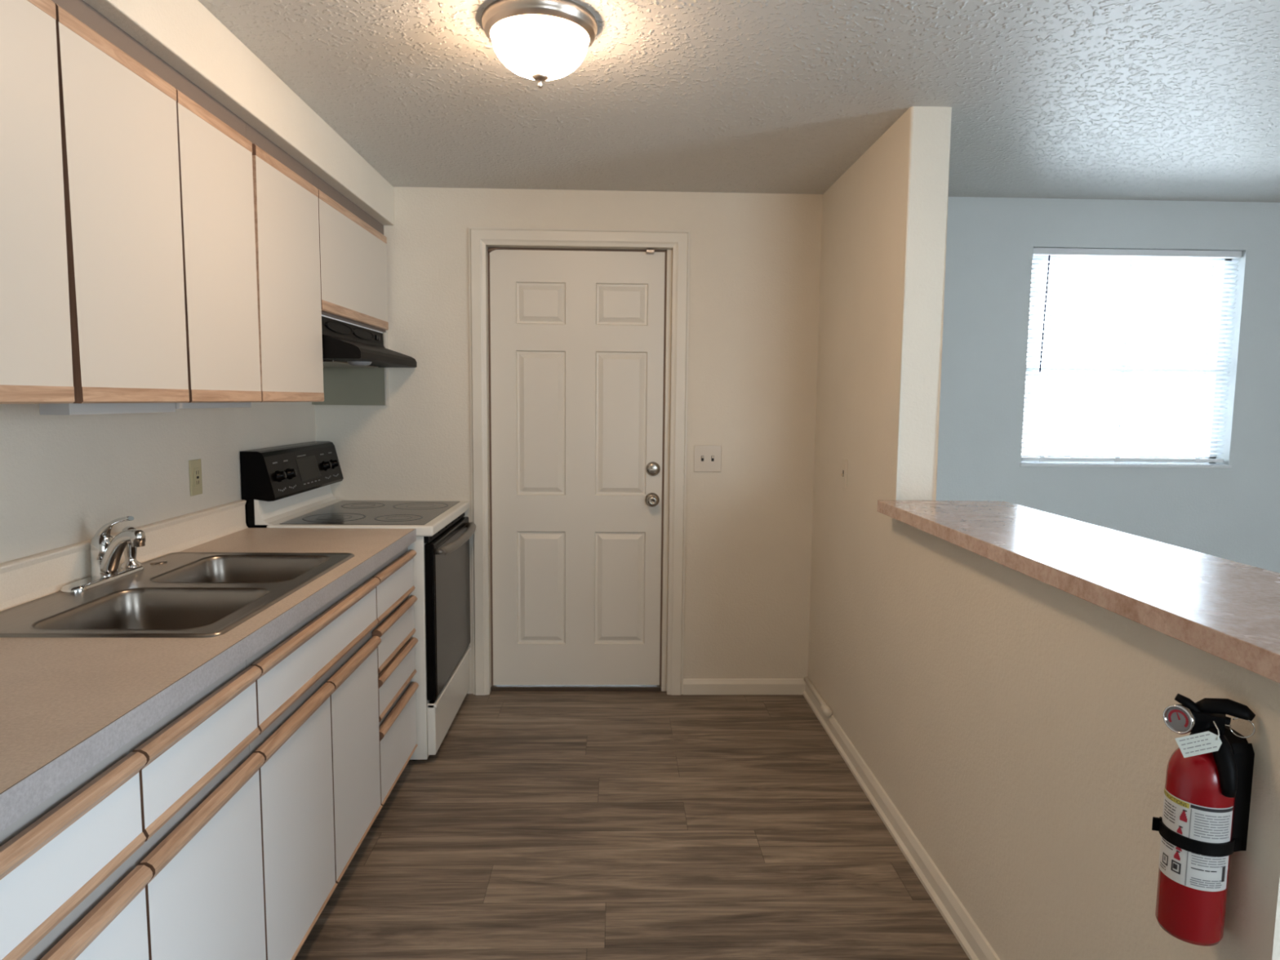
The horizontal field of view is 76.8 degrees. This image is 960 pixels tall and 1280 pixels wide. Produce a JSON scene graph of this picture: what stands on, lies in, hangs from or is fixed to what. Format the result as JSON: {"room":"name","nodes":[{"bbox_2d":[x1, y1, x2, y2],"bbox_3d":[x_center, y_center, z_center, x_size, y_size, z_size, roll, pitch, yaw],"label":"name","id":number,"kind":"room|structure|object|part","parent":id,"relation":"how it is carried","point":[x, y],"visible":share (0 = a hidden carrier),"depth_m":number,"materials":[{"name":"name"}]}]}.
{"room":"kitchen","nodes":[
{"label":"kitchen","id":0,"kind":"room"},
{"bbox_2d":[0,401,315,563],"bbox_3d":[-1.476,0.170,0.497,0.140,2.355,6.520,0,6,-2],"label":"wall","id":1,"kind":"structure","parent":0,"point":[63,478],"depth_m":2.24,"materials":[{"name":"paint"}]},
{"bbox_2d":[0,0,75,404],"bbox_3d":[-1.244,-0.503,1.112,0.351,0.792,0.822,0,6,-2],"label":"upper cabinet","id":2,"kind":"object","parent":1,"relation":"attached to","point":[36,363],"visible":1,"depth_m":1.43,"materials":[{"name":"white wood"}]},
{"bbox_3d":[-1.088,-0.143,1.353,0.019,0.032,0.394,0,6,-2],"label":"oak rail","id":3,"kind":"part","parent":2,"relation":"part of","materials":[{"name":"brown wood"}]},
{"bbox_3d":[-1.081,-0.846,1.289,0.019,0.032,0.404,0,6,-2],"label":"oak rail","id":4,"kind":"part","parent":2,"relation":"part of","materials":[{"name":"brown wood"}]},
{"bbox_2d":[0,499,248,611],"bbox_3d":[-1.428,0.253,1.695,0.028,0.104,2.604,0,6,-2],"label":"backsplash","id":5,"kind":"structure","parent":1,"relation":"attached to","point":[24,580],"depth_m":2.10,"materials":[{"name":"laminate"}]},
{"bbox_2d":[39,0,262,415],"bbox_3d":[-1.268,-0.572,1.927,0.351,0.814,0.811,0,6,-2],"label":"upper cabinet","id":6,"kind":"object","parent":1,"relation":"attached to","point":[157,172],"visible":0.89,"depth_m":1.80,"materials":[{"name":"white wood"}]},
{"bbox_3d":[-1.142,-0.160,1.756,0.058,0.030,0.379,0,6,-2],"label":"rail","id":7,"kind":"part","parent":6,"relation":"part of","materials":[{"name":"grey"}]},
{"bbox_3d":[-1.093,-0.886,1.697,0.019,0.032,0.403,0,6,-2],"label":"oak rail","id":8,"kind":"part","parent":6,"relation":"part of","materials":[{"name":"brown wood"}]},
{"bbox_3d":[-1.097,-0.535,1.732,0.018,0.673,0.403,0,6,-2],"label":"cabinet door","id":9,"kind":"part","parent":6,"relation":"part of","materials":[{"name":"beige laminate"}]},
{"bbox_3d":[-1.100,-0.185,1.768,0.019,0.032,0.393,0,6,-2],"label":"oak rail","id":10,"kind":"part","parent":6,"relation":"part of","materials":[{"name":"brown wood"}]},
{"bbox_3d":[-1.153,-0.203,2.148,0.058,0.022,0.400,0,6,-2],"label":"rail","id":11,"kind":"part","parent":6,"relation":"part of","materials":[{"name":"grey"}]},
{"bbox_3d":[-1.104,-0.926,2.097,0.019,0.032,0.390,0,6,-2],"label":"oak rail","id":12,"kind":"part","parent":6,"relation":"part of","materials":[{"name":"brown wood"}]},
{"bbox_3d":[-1.108,-0.575,2.134,0.018,0.673,0.394,0,6,-2],"label":"cabinet door","id":13,"kind":"part","parent":6,"relation":"part of","materials":[{"name":"beige laminate"}]},
{"bbox_3d":[-1.111,-0.225,2.171,0.019,0.032,0.390,0,6,-2],"label":"oak rail","id":14,"kind":"part","parent":6,"relation":"part of","materials":[{"name":"brown wood"}]},
{"bbox_2d":[188,458,202,496],"bbox_3d":[-1.464,-0.009,2.666,0.011,0.117,0.070,0,6,-2],"label":"wall outlet","id":15,"kind":"object","parent":1,"relation":"attached to","point":[194,465],"visible":1,"depth_m":2.66,"materials":[{"name":"beige plastic"}]},
{"bbox_2d":[193,467,200,487],"bbox_3d":[-1.462,-0.009,2.667,0.003,0.064,0.034,0,6,-2],"label":"receptacle","id":16,"kind":"object","parent":15,"relation":"attached to","point":[197,471],"depth_m":2.66,"materials":[{"name":"beige plastic"}]},
{"bbox_2d":[245,122,324,402],"bbox_3d":[-1.286,-0.648,2.581,0.351,0.792,0.506,0,6,-2],"label":"upper cabinet","id":17,"kind":"object","parent":1,"relation":"attached to","point":[286,198],"visible":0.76,"depth_m":2.54,"materials":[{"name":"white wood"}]},
{"bbox_3d":[-1.117,-0.971,2.557,0.019,0.032,0.488,0,6,-2],"label":"oak rail","id":18,"kind":"part","parent":17,"relation":"part of","materials":[{"name":"brown wood"}]},
{"bbox_3d":[-1.124,-0.269,2.620,0.019,0.032,0.500,0,6,-2],"label":"oak rail","id":19,"kind":"part","parent":17,"relation":"part of","materials":[{"name":"brown wood"}]},
{"bbox_2d":[312,172,388,333],"bbox_3d":[-1.304,-0.868,3.245,0.351,0.484,0.858,0,6,-2],"label":"upper cabinet","id":20,"kind":"object","parent":1,"relation":"attached to","point":[353,243],"visible":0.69,"depth_m":3.16,"materials":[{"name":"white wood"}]},
{"bbox_2d":[311,332,389,405],"bbox_3d":[-1.325,-0.508,3.692,0.340,0.330,0.040,0,6,-2],"label":"backsplash","id":21,"kind":"structure","parent":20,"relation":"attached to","point":[341,385],"depth_m":3.68,"materials":[{"name":"grey paint"}]},
{"bbox_3d":[-1.136,-1.037,3.219,0.019,0.032,0.831,0,6,-2],"label":"oak rail","id":22,"kind":"part","parent":20,"relation":"part of","materials":[{"name":"brown wood"}]},
{"bbox_3d":[-1.173,-0.631,3.256,0.038,0.012,0.820,0,6,-2],"label":"rail","id":23,"kind":"part","parent":20,"relation":"part of","materials":[{"name":"white laminate"}]},
{"bbox_3d":[-1.140,-0.657,3.256,0.019,0.036,0.831,0,6,-2],"label":"oak rail","id":24,"kind":"part","parent":20,"relation":"part of","materials":[{"name":"brown wood"}]},
{"bbox_2d":[321,315,417,368],"bbox_3d":[-1.242,-0.540,3.263,0.477,0.171,0.808,0,6,-2],"label":"range hood","id":25,"kind":"object","parent":1,"relation":"attached to","point":[344,344],"visible":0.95,"depth_m":3.10,"materials":[{"name":"black metal"}]},
{"bbox_2d":[293,690,969,959],"bbox_3d":[1.473,1.386,0.773,6.070,0.060,6.660,0,6,-2],"label":"floor","id":26,"kind":"structure","parent":0,"point":[540,825],"depth_m":2.55,"materials":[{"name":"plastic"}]},
{"bbox_2d":[0,660,266,959],"bbox_3d":[-1.106,0.855,1.098,0.646,0.882,1.278,0,6,-2],"label":"base cabinet","id":27,"kind":"object","parent":26,"relation":"on","point":[153,851],"visible":0.98,"depth_m":1.34,"materials":[{"name":"grey"}]},
{"bbox_3d":[-0.802,0.536,1.087,0.018,0.100,0.414,0,6,-2],"label":"drawer","id":28,"kind":"part","parent":27,"relation":"part of","materials":[{"name":"white laminate"}]},
{"bbox_3d":[-0.795,0.469,1.080,0.031,0.034,0.414,0,6,-2],"label":"oak rail","id":29,"kind":"part","parent":27,"relation":"part of","materials":[{"name":"brown wood"}]},
{"bbox_3d":[-0.800,0.599,1.093,0.024,0.026,0.414,0,6,-2],"label":"oak rail","id":30,"kind":"part","parent":27,"relation":"part of","materials":[{"name":"brown wood"}]},
{"bbox_3d":[-0.797,0.660,1.099,0.031,0.038,0.414,0,6,-2],"label":"oak rail","id":31,"kind":"part","parent":27,"relation":"part of","materials":[{"name":"brown wood"}]},
{"bbox_3d":[-0.806,0.940,1.127,0.018,0.525,0.414,0,6,-2],"label":"cabinet door","id":32,"kind":"part","parent":27,"relation":"part of","materials":[{"name":"white laminate"}]},
{"bbox_3d":[-0.807,0.428,1.498,0.031,0.034,0.410,0,6,-2],"label":"oak rail","id":33,"kind":"part","parent":27,"relation":"part of","materials":[{"name":"brown wood"}]},
{"bbox_3d":[-0.814,0.494,1.504,0.018,0.100,0.410,0,6,-2],"label":"drawer","id":34,"kind":"part","parent":27,"relation":"part of","materials":[{"name":"white laminate"}]},
{"bbox_3d":[-0.812,0.557,1.511,0.024,0.026,0.410,0,6,-2],"label":"oak rail","id":35,"kind":"part","parent":27,"relation":"part of","materials":[{"name":"brown wood"}]},
{"bbox_3d":[-0.809,0.619,1.517,0.031,0.038,0.410,0,6,-2],"label":"oak rail","id":36,"kind":"part","parent":27,"relation":"part of","materials":[{"name":"brown wood"}]},
{"bbox_3d":[-0.818,0.899,1.544,0.018,0.525,0.410,0,6,-2],"label":"cabinet door","id":37,"kind":"part","parent":27,"relation":"part of","materials":[{"name":"white laminate"}]},
{"bbox_2d":[0,499,416,831],"bbox_3d":[-1.120,0.278,1.706,0.645,0.149,2.604,0,6,-2],"label":"countertop","id":38,"kind":"structure","parent":27,"relation":"on","point":[67,704],"depth_m":1.51,"materials":[{"name":"beige laminate"}]},
{"bbox_2d":[60,515,146,592],"bbox_3d":[-1.334,0.172,2.100,0.181,0.178,0.290,0,6,-2],"label":"kitchen faucet","id":39,"kind":"object","parent":38,"relation":"on","point":[106,551],"visible":1,"depth_m":2.07,"materials":[{"name":"silver metal"}]},
{"bbox_3d":[-1.395,0.253,2.106,0.060,0.014,0.290,0,6,-2],"label":"plate","id":40,"kind":"part","parent":39,"relation":"part of","materials":[{"name":"silver metal"}]},
{"bbox_2d":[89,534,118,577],"bbox_3d":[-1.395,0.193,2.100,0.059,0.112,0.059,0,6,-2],"label":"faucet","id":41,"kind":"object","parent":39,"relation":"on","point":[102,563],"depth_m":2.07,"materials":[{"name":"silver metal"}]},
{"bbox_3d":[-1.345,0.130,2.075,0.154,0.088,0.045,3,6,21],"label":"lever handle","id":42,"kind":"part","parent":39,"relation":"part of","materials":[{"name":"silver metal"}]},
{"bbox_3d":[-1.327,0.183,2.060,0.156,0.124,0.042,4,7,30],"label":"spout","id":43,"kind":"part","parent":39,"relation":"part of","materials":[{"name":"silver metal"}]},
{"bbox_2d":[0,551,354,637],"bbox_3d":[-1.146,0.347,2.064,0.564,0.169,0.880,0,6,-2],"label":"sink","id":44,"kind":"object","parent":38,"relation":"in","point":[180,594],"visible":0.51,"depth_m":2.02,"materials":[{"name":"silver metal"}]},
{"bbox_2d":[245,573,382,959],"bbox_3d":[-1.136,0.749,2.160,0.646,0.882,0.854,0,6,-2],"label":"base cabinet","id":45,"kind":"object","parent":26,"relation":"on","point":[317,686],"visible":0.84,"depth_m":2.05,"materials":[{"name":"grey"}]},
{"bbox_3d":[-0.821,0.577,1.939,0.031,0.038,0.422,0,6,-2],"label":"oak rail","id":46,"kind":"part","parent":45,"relation":"part of","materials":[{"name":"brown wood"}]},
{"bbox_3d":[-0.830,0.857,1.966,0.018,0.525,0.422,0,6,-2],"label":"cabinet door","id":47,"kind":"part","parent":45,"relation":"part of","materials":[{"name":"white laminate"}]},
{"bbox_3d":[-0.830,1.123,1.992,0.024,0.010,0.422,0,6,-2],"label":"oak rail","id":48,"kind":"part","parent":45,"relation":"part of","materials":[{"name":"brown wood"}]},
{"bbox_3d":[-0.825,0.365,2.131,0.031,0.034,0.847,0,6,-2],"label":"oak rail","id":49,"kind":"part","parent":45,"relation":"part of","materials":[{"name":"brown wood"}]},
{"bbox_3d":[-0.832,0.432,2.138,0.018,0.100,0.847,0,6,-2],"label":"drawer","id":50,"kind":"part","parent":45,"relation":"part of","materials":[{"name":"white laminate"}]},
{"bbox_3d":[-0.830,0.494,2.144,0.024,0.026,0.847,0,6,-2],"label":"oak rail","id":51,"kind":"part","parent":45,"relation":"part of","materials":[{"name":"brown wood"}]},
{"bbox_3d":[-0.833,0.535,2.364,0.031,0.038,0.417,0,6,-2],"label":"oak rail","id":52,"kind":"part","parent":45,"relation":"part of","materials":[{"name":"brown wood"}]},
{"bbox_3d":[-0.843,0.815,2.391,0.018,0.525,0.417,0,6,-2],"label":"cabinet door","id":53,"kind":"part","parent":45,"relation":"part of","materials":[{"name":"white laminate"}]},
{"bbox_3d":[-0.842,1.081,2.418,0.024,0.010,0.417,0,6,-2],"label":"oak rail","id":54,"kind":"part","parent":45,"relation":"part of","materials":[{"name":"wood"}]},
{"bbox_2d":[240,440,475,760],"bbox_3d":[-1.110,0.461,3.420,0.761,1.208,0.760,0,6,-2],"label":"electric stove","id":55,"kind":"object","parent":26,"relation":"on","point":[286,486],"visible":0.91,"depth_m":3.18,"materials":[{"name":"white metal"}]},
{"bbox_3d":[-1.360,-0.014,3.066,0.032,0.044,0.044,0,6,-2],"label":"control knob","id":56,"kind":"part","parent":55,"relation":"part of","materials":[{"name":"black plastic"}]},
{"bbox_3d":[-1.424,0.011,3.366,0.123,0.308,0.752,0,6,-2],"label":"control panel","id":57,"kind":"part","parent":55,"relation":"part of","materials":[{"name":"black plastic"}]},
{"bbox_3d":[-1.363,-0.024,3.165,0.032,0.044,0.044,0,6,-2],"label":"control knob","id":58,"kind":"part","parent":55,"relation":"part of","materials":[{"name":"black plastic"}]},
{"bbox_3d":[-1.374,-0.063,3.553,0.032,0.044,0.044,0,6,-2],"label":"control knob","id":59,"kind":"part","parent":55,"relation":"part of","materials":[{"name":"black plastic"}]},
{"bbox_3d":[-1.377,-0.072,3.653,0.032,0.044,0.044,0,6,-2],"label":"control knob","id":60,"kind":"part","parent":55,"relation":"part of","materials":[{"name":"black plastic"}]},
{"bbox_2d":[266,500,469,536],"bbox_3d":[-1.093,0.152,3.390,0.616,0.042,0.760,0,6,-2],"label":"cooktop","id":61,"kind":"object","parent":55,"relation":"in","point":[429,518],"depth_m":3.27,"materials":[{"name":"white ceramic"}]},
{"bbox_2d":[407,536,429,759],"bbox_3d":[-1.155,0.607,3.437,0.653,0.873,0.744,0,6,-2],"label":"panel","id":62,"kind":"object","parent":55,"relation":"in","point":[421,545],"depth_m":3.08,"materials":[{"name":"white metal"}]},
{"bbox_3d":[-0.809,0.510,3.437,0.036,0.610,0.732,0,6,-2],"label":"oven door","id":63,"kind":"part","parent":55,"relation":"part of","materials":[{"name":"black glass"}]},
{"bbox_3d":[-0.812,0.927,3.478,0.038,0.205,0.732,0,6,-2],"label":"storage drawer","id":64,"kind":"part","parent":55,"relation":"part of","materials":[{"name":"white metal"}]},
{"bbox_3d":[-0.759,0.244,3.416,0.063,0.033,0.679,0,6,-2],"label":"oven handle","id":65,"kind":"part","parent":55,"relation":"part of","materials":[{"name":"grey"}]},
{"bbox_2d":[369,546,418,805],"bbox_3d":[-1.155,0.684,2.819,0.646,0.882,0.468,0,6,-2],"label":"base cabinet","id":66,"kind":"object","parent":26,"relation":"on","point":[395,627],"visible":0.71,"depth_m":2.79,"materials":[{"name":"grey"}]},
{"bbox_3d":[-0.846,0.472,2.807,0.031,0.032,0.461,0,6,-2],"label":"oak rail","id":67,"kind":"part","parent":66,"relation":"part of","materials":[{"name":"brown wood"}]},
{"bbox_3d":[-0.851,0.367,2.796,0.018,0.104,0.461,0,6,-2],"label":"drawer","id":68,"kind":"part","parent":66,"relation":"part of","materials":[{"name":"white laminate"}]},
{"bbox_3d":[-0.844,0.299,2.789,0.031,0.032,0.461,0,6,-2],"label":"oak rail","id":69,"kind":"part","parent":66,"relation":"part of","materials":[{"name":"brown wood"}]},
{"bbox_3d":[-0.853,0.534,2.813,0.018,0.093,0.461,0,6,-2],"label":"drawer","id":70,"kind":"part","parent":66,"relation":"part of","materials":[{"name":"white laminate"}]},
{"bbox_3d":[-0.855,0.694,2.828,0.018,0.091,0.461,0,6,-2],"label":"drawer","id":71,"kind":"part","parent":66,"relation":"part of","materials":[{"name":"white laminate"}]},
{"bbox_3d":[-0.849,0.430,2.802,0.024,0.024,0.461,0,6,-2],"label":"oak rail","id":72,"kind":"part","parent":66,"relation":"part of","materials":[{"name":"brown wood"}]},
{"bbox_3d":[-0.851,0.593,2.818,0.024,0.024,0.461,0,6,-2],"label":"oak rail","id":73,"kind":"part","parent":66,"relation":"part of","materials":[{"name":"brown wood"}]},
{"bbox_3d":[-0.852,0.751,2.834,0.024,0.024,0.461,0,6,-2],"label":"oak rail","id":74,"kind":"part","parent":66,"relation":"part of","materials":[{"name":"brown wood"}]},
{"bbox_3d":[-0.857,0.928,2.851,0.018,0.210,0.461,0,6,-2],"label":"drawer","id":75,"kind":"part","parent":66,"relation":"part of","materials":[{"name":"white laminate"}]},
{"bbox_3d":[-0.847,0.632,2.822,0.031,0.032,0.461,0,6,-2],"label":"oak rail","id":76,"kind":"part","parent":66,"relation":"part of","materials":[{"name":"brown wood"}]},
{"bbox_3d":[-0.849,0.806,2.840,0.031,0.034,0.461,0,6,-2],"label":"oak rail","id":77,"kind":"part","parent":66,"relation":"part of","materials":[{"name":"brown wood"}]},
{"bbox_3d":[-0.855,1.037,2.862,0.024,0.010,0.461,0,6,-2],"label":"oak rail","id":78,"kind":"part","parent":66,"relation":"part of","materials":[{"name":"wood"}]},
{"bbox_2d":[197,0,1279,202],"bbox_3d":[1.497,-1.028,0.534,6.070,0.080,6.660,0,6,-2],"label":"ceiling","id":79,"kind":"structure","parent":0,"point":[1118,100],"depth_m":2.47,"materials":[{"name":"grey paint"}]},
{"bbox_2d":[83,0,394,225],"bbox_3d":[-1.236,-1.021,1.462,0.380,0.170,4.380,0,6,-2],"label":"soffit","id":80,"kind":"structure","parent":79,"relation":"attached to","point":[184,34],"depth_m":2.20,"materials":[{"name":"paint"}]},
{"bbox_2d":[481,0,597,88],"bbox_3d":[-0.253,-1.074,2.044,0.290,0.159,0.290,0,6,-2],"label":"ceiling light","id":81,"kind":"object","parent":79,"relation":"attached to","point":[540,41],"visible":1,"depth_m":1.96,"materials":[{"name":"white glass"}]},
{"bbox_2d":[315,186,1279,693],"bbox_3d":[1.392,-0.137,3.897,6.070,2.355,0.140,0,6,-2],"label":"wall","id":82,"kind":"structure","parent":0,"point":[754,284],"depth_m":3.77,"materials":[{"name":"paint"}]},
{"bbox_2d":[468,226,690,695],"bbox_3d":[-0.287,-0.062,3.845,1.006,2.182,0.162,0,6,-2],"label":"door","id":83,"kind":"structure","parent":82,"relation":"in","point":[579,337],"depth_m":3.82,"materials":[{"name":"paint"}]},
{"bbox_3d":[0.059,0.098,3.823,0.068,0.068,0.068,0,6,-2],"label":"knob","id":84,"kind":"part","parent":83,"relation":"part of","materials":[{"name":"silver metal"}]},
{"bbox_2d":[693,444,721,471],"bbox_3d":[0.317,-0.100,3.791,0.128,0.125,0.017,0,6,-2],"label":"light switch","id":85,"kind":"object","parent":82,"relation":"attached to","point":[707,458],"visible":1,"depth_m":3.79,"materials":[{"name":"beige plastic"}]},
{"bbox_2d":[683,678,805,694],"bbox_3d":[0.510,0.999,3.905,0.606,0.075,0.016,0,6,-2],"label":"baseboard","id":86,"kind":"structure","parent":82,"relation":"attached to","point":[691,686],"depth_m":3.90,"materials":[{"name":"paint"}]},
{"bbox_2d":[1019,255,1231,467],"bbox_3d":[2.321,-0.575,3.866,1.026,1.022,0.137,0,6,-2],"label":"window","id":87,"kind":"structure","parent":82,"relation":"in","point":[1026,464],"depth_m":3.90,"materials":[{"name":"white"}]},
{"bbox_3d":[2.320,-0.528,3.905,0.940,0.022,0.030,0,6,-2],"label":"meeting rail","id":88,"kind":"part","parent":87,"relation":"part of","materials":[{"name":"white"}]},
{"bbox_3d":[2.317,-0.072,3.896,1.026,0.014,0.097,0,6,-2],"label":"sill","id":89,"kind":"part","parent":87,"relation":"part of","materials":[{"name":"white"}]},
{"bbox_2d":[1021,247,1241,462],"bbox_3d":[2.322,-0.582,3.834,0.990,0.998,0.046,0,6,-2],"label":"window blind","id":90,"kind":"object","parent":87,"relation":"attached to","point":[1131,253],"visible":0.92,"depth_m":3.83,"materials":[{"name":"white plastic"}]},
{"bbox_3d":[1.928,-0.570,3.816,0.024,0.970,0.002,0,6,-2],"label":"ladder cord","id":91,"kind":"part","parent":90,"relation":"part of","materials":[{"name":"white fabric"}]},
{"bbox_3d":[2.317,-0.097,3.887,0.984,0.018,0.024,0,6,-2],"label":"rail","id":92,"kind":"part","parent":90,"relation":"part of","materials":[{"name":"white plastic"}]},
{"bbox_3d":[2.293,-0.568,3.826,0.024,0.970,0.002,0,6,-2],"label":"ladder cord","id":93,"kind":"part","parent":90,"relation":"part of","materials":[{"name":"white fabric"}]},
{"bbox_3d":[2.687,-0.565,3.838,0.024,0.970,0.002,0,6,-2],"label":"ladder cord","id":94,"kind":"part","parent":90,"relation":"part of","materials":[{"name":"white plastic"}]},
{"bbox_3d":[2.317,-0.324,3.942,0.940,0.413,0.004,0,6,-2],"label":"pane","id":95,"kind":"part","parent":87,"relation":"part of","materials":[{"name":"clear glass"}]},
{"bbox_3d":[2.322,-0.791,3.888,0.940,0.527,0.004,0,6,-2],"label":"pane","id":96,"kind":"part","parent":87,"relation":"part of","materials":[{"name":"clear glass"}]},
{"bbox_2d":[807,106,1279,959],"bbox_3d":[0.931,0.001,2.454,0.135,2.355,2.732,0,6,-2],"label":"wall partition","id":97,"kind":"structure","parent":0,"point":[1013,721],"depth_m":2.13,"materials":[{"name":"paint"}]},
{"bbox_2d":[840,458,847,488],"bbox_3d":[0.830,-0.027,3.308,0.016,0.117,0.070,0,6,-2],"label":"light switch","id":98,"kind":"object","parent":97,"relation":"attached to","point":[844,462],"visible":1,"depth_m":3.30,"materials":[{"name":"paint"}]},
{"bbox_2d":[802,683,999,959],"bbox_3d":[0.839,1.135,2.555,0.026,0.075,2.716,0,6,-2],"label":"baseboard","id":99,"kind":"structure","parent":97,"relation":"attached to","point":[970,937],"depth_m":2.49,"materials":[{"name":"paint"}]},
{"bbox_2d":[804,676,832,716],"bbox_3d":[0.801,0.978,3.679,0.038,0.038,0.440,0,6,-2],"label":"door stop","id":100,"kind":"object","parent":99,"relation":"on","point":[826,710],"visible":1,"depth_m":3.60,"materials":[{"name":"paint"}]},
{"bbox_2d":[876,500,1279,683],"bbox_3d":[1.031,0.173,1.849,0.428,0.038,1.725,0,6,-2],"label":"countertop","id":101,"kind":"structure","parent":97,"relation":"attached to","point":[1227,610],"depth_m":1.60,"materials":[{"name":"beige laminate"}]},
{"bbox_2d":[1151,725,1254,857],"bbox_3d":[0.844,0.461,1.218,0.104,0.169,0.096,0,6,-2],"label":"bracket","id":102,"kind":"object","parent":97,"relation":"attached to","point":[1243,751],"visible":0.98,"depth_m":1.19,"materials":[{"name":"black plastic"}]},
{"bbox_2d":[1155,693,1255,946],"bbox_3d":[0.838,0.505,1.214,0.107,0.369,0.101,0,6,-2],"label":"fire extinguisher","id":103,"kind":"object","parent":102,"relation":"attached to","point":[1201,785],"visible":1,"depth_m":1.19,"materials":[{"name":"red paint"}]},
{"bbox_2d":[1179,733,1217,753],"bbox_3d":[0.808,0.382,1.170,0.045,0.035,0.004,4,7,30],"label":"tag","id":104,"kind":"object","parent":103,"relation":"attached to","point":[1195,743],"depth_m":1.17,"materials":[{"name":"grey paper"}]},
{"bbox_3d":[0.840,0.342,1.207,0.071,0.034,0.017,4,7,30],"label":"carry handle","id":105,"kind":"part","parent":103,"relation":"part of","materials":[{"name":"black plastic"}]},
{"bbox_3d":[0.862,0.337,1.192,0.074,0.029,0.018,4,7,34],"label":"squeeze lever","id":106,"kind":"part","parent":103,"relation":"part of","materials":[{"name":"black plastic"}]},
{"bbox_3d":[0.881,0.460,1.226,0.030,0.169,0.081,0,6,-2],"label":"plate","id":107,"kind":"part","parent":102,"relation":"part of","materials":[{"name":"black plastic"}]}
]}

